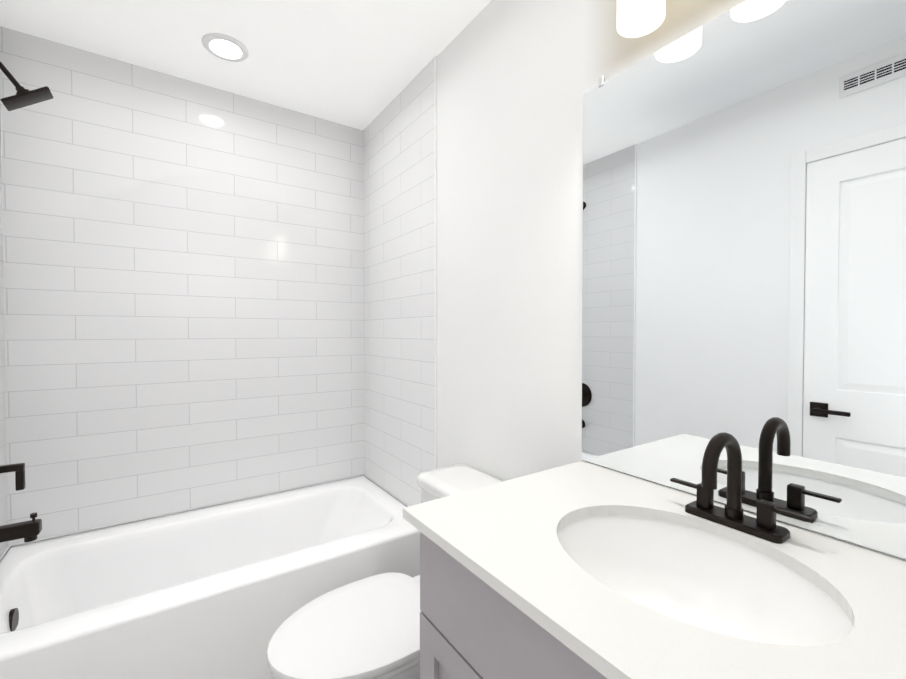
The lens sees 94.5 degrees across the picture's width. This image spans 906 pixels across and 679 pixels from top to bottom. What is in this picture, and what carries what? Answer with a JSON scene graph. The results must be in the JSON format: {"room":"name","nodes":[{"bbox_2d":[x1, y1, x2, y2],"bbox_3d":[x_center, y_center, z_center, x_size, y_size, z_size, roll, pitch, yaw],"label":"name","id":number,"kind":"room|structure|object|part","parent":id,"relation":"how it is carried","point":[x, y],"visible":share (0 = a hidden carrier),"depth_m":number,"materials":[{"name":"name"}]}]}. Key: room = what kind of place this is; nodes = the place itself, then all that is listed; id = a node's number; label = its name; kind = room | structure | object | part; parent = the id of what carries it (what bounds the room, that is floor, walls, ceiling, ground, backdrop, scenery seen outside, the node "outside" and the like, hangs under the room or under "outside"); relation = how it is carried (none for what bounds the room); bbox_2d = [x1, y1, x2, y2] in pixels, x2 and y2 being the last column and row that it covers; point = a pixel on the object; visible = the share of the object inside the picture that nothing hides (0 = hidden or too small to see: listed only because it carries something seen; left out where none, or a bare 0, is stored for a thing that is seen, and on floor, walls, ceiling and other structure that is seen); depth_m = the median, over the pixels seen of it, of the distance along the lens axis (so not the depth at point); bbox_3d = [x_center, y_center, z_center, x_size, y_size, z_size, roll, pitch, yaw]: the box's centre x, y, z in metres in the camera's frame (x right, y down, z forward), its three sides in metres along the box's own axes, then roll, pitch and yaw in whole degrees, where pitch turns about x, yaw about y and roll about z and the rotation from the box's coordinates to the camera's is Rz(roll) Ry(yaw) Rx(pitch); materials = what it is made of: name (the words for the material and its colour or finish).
{"room":"bathroom","nodes":[
{"label":"bathroom","id":0,"kind":"room"},
{"bbox_2d":[0,0,490,129],"bbox_3d":[-0.304,-1.228,0.811,1.700,0.060,3.183,-1,1,-34],"label":"ceiling","id":1,"kind":"structure","parent":0,"point":[360,64],"depth_m":1.69,"materials":[{"name":"paint"}]},
{"bbox_2d":[202,33,248,61],"bbox_3d":[-0.944,-1.209,1.740,0.172,0.010,0.172,-1,1,-34],"label":"recessed light","id":2,"kind":"object","parent":1,"relation":"in","point":[225,47],"visible":1,"depth_m":1.73,"materials":[{"name":"white"}]},
{"bbox_2d":[437,0,905,560],"bbox_3d":[0.356,0.014,1.284,0.100,2.440,3.183,-1,1,-34],"label":"wall","id":3,"kind":"structure","parent":0,"point":[517,80],"depth_m":1.39,"materials":[{"name":"paint"}]},
{"bbox_2d":[0,474,408,560],"bbox_3d":[-0.919,0.813,1.748,1.486,0.008,0.785,-1,1,-34],"label":"trim","id":4,"kind":"structure","parent":3,"relation":"attached to","point":[62,535],"depth_m":1.98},
{"bbox_2d":[363,57,434,505],"bbox_3d":[-0.300,-0.001,2.150,0.006,2.440,0.795,-1,1,-34],"label":"wall tile","id":5,"kind":"structure","parent":3,"relation":"attached to","point":[399,266],"depth_m":2.08,"materials":[{"name":"white tile"}]},
{"bbox_2d":[435,56,436,468],"bbox_3d":[-0.074,0.004,1.819,0.007,2.440,0.007,-1,1,-34],"label":"trim","id":6,"kind":"structure","parent":3,"relation":"attached to","point":[435,262],"depth_m":1.81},
{"bbox_2d":[617,0,665,37],"bbox_3d":[0.531,-0.848,0.805,0.136,0.280,0.520,-1,1,-34],"label":"sconce","id":7,"kind":"object","parent":3,"relation":"attached to","point":[637,18],"visible":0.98,"depth_m":0.93,"materials":[{"name":"white glass"}]},
{"bbox_2d":[581,0,905,558],"bbox_3d":[0.624,-0.166,0.795,0.006,1.024,0.920,-1,1,-34],"label":"mirror","id":8,"kind":"object","parent":3,"relation":"attached to","point":[744,230],"visible":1,"depth_m":0.82,"materials":[{"name":"clear glass"}]},
{"bbox_2d":[598,76,604,86],"bbox_3d":[0.396,-0.687,1.117,0.009,0.023,0.016,-1,1,-34],"label":"mirror clip","id":9,"kind":"object","parent":8,"relation":"attached to","point":[601,80],"visible":1,"depth_m":1.10,"materials":[{"name":"silver metal"}]},
{"bbox_3d":[-0.304,1.271,0.854,1.700,0.060,3.183,-1,1,-34],"label":"floor","id":10,"kind":"structure","parent":0,"visible":0},
{"bbox_2d":[0,476,419,678],"bbox_3d":[-0.917,1.021,1.749,1.482,0.410,0.787,-1,1,-34],"label":"bathtub","id":11,"kind":"object","parent":10,"relation":"on","point":[224,591],"visible":0.81,"depth_m":1.59,"materials":[{"name":"ceramic"}]},
{"bbox_2d":[267,464,502,678],"bbox_3d":[-0.156,0.861,1.273,0.757,0.747,0.414,-1,1,-34],"label":"toilet","id":12,"kind":"object","parent":10,"relation":"on","point":[367,628],"visible":0.5,"depth_m":1.16,"materials":[{"name":"ceramic"}]},
{"bbox_3d":[-0.253,0.825,1.206,0.522,0.048,0.382,-1,1,-34],"label":"seat","id":13,"kind":"part","parent":12,"relation":"part of","materials":[{"name":"plastic"}]},
{"bbox_3d":[-0.166,1.042,1.270,0.700,0.385,0.356,-1,1,-34],"label":"bowl","id":14,"kind":"part","parent":12,"relation":"part of","materials":[{"name":"ceramic"}]},
{"bbox_3d":[0.062,0.665,1.419,0.227,0.361,0.414,-1,1,-34],"label":"tank","id":15,"kind":"part","parent":12,"relation":"part of","materials":[{"name":"ceramic"}]},
{"bbox_2d":[403,432,905,678],"bbox_3d":[0.393,0.709,0.648,0.568,1.072,0.932,-1,1,-34],"label":"bathroom vanity","id":16,"kind":"object","parent":10,"relation":"on","point":[581,570],"visible":1,"depth_m":0.71,"materials":[{"name":"stone"}]},
{"bbox_2d":[557,514,852,645],"bbox_3d":[0.368,0.454,0.686,0.374,0.162,0.462,-1,1,-34],"label":"sink","id":17,"kind":"object","parent":16,"relation":"in","point":[700,575],"depth_m":0.79,"materials":[{"name":"ceramic"}]},
{"bbox_2d":[670,432,815,543],"bbox_3d":[0.501,0.260,0.773,0.140,0.180,0.240,-1,1,-34],"label":"faucet","id":18,"kind":"object","parent":16,"relation":"on","point":[730,520],"depth_m":0.78,"materials":[{"name":"black metal"}]},
{"bbox_3d":[-1.174,0.000,2.105,1.500,2.440,0.100,-1,1,-34],"label":"wall","id":19,"kind":"structure","parent":0,"visible":0},
{"bbox_2d":[0,26,363,548],"bbox_3d":[-1.143,0.000,2.060,1.500,2.440,0.008,-1,1,-34],"label":"wall tile","id":20,"kind":"structure","parent":19,"relation":"attached to","point":[183,266],"depth_m":1.93,"materials":[{"name":"white tile"}]},
{"bbox_3d":[-0.964,0.029,0.381,0.100,2.440,3.183,-1,1,-34],"label":"wall","id":21,"kind":"structure","parent":0,"visible":0},
{"bbox_2d":[0,113,8,559],"bbox_3d":[-1.533,0.013,1.308,0.008,2.440,0.795,-1,1,-34],"label":"wall tile","id":22,"kind":"structure","parent":21,"relation":"attached to","point":[3,491],"depth_m":1.61,"materials":[{"name":"white tile"}]},
{"bbox_2d":[0,463,24,490],"bbox_3d":[-1.478,0.423,1.356,0.128,0.170,0.170,-1,1,-34],"label":"tub valve","id":23,"kind":"object","parent":22,"relation":"attached to","point":[19,468],"visible":1,"depth_m":1.38,"materials":[{"name":"black metal"}]},
{"bbox_2d":[0,513,41,542],"bbox_3d":[-1.462,0.629,1.370,0.165,0.087,0.064,-1,1,-34],"label":"tub spout","id":24,"kind":"object","parent":22,"relation":"attached to","point":[29,531],"visible":1,"depth_m":1.38,"materials":[{"name":"black metal"}]},
{"bbox_2d":[0,62,53,110],"bbox_3d":[-1.444,-0.851,1.357,0.209,0.195,0.072,-1,1,-34],"label":"shower","id":25,"kind":"object","parent":22,"relation":"attached to","point":[23,97],"visible":1,"depth_m":1.37,"materials":[{"name":"black metal"}]}
]}

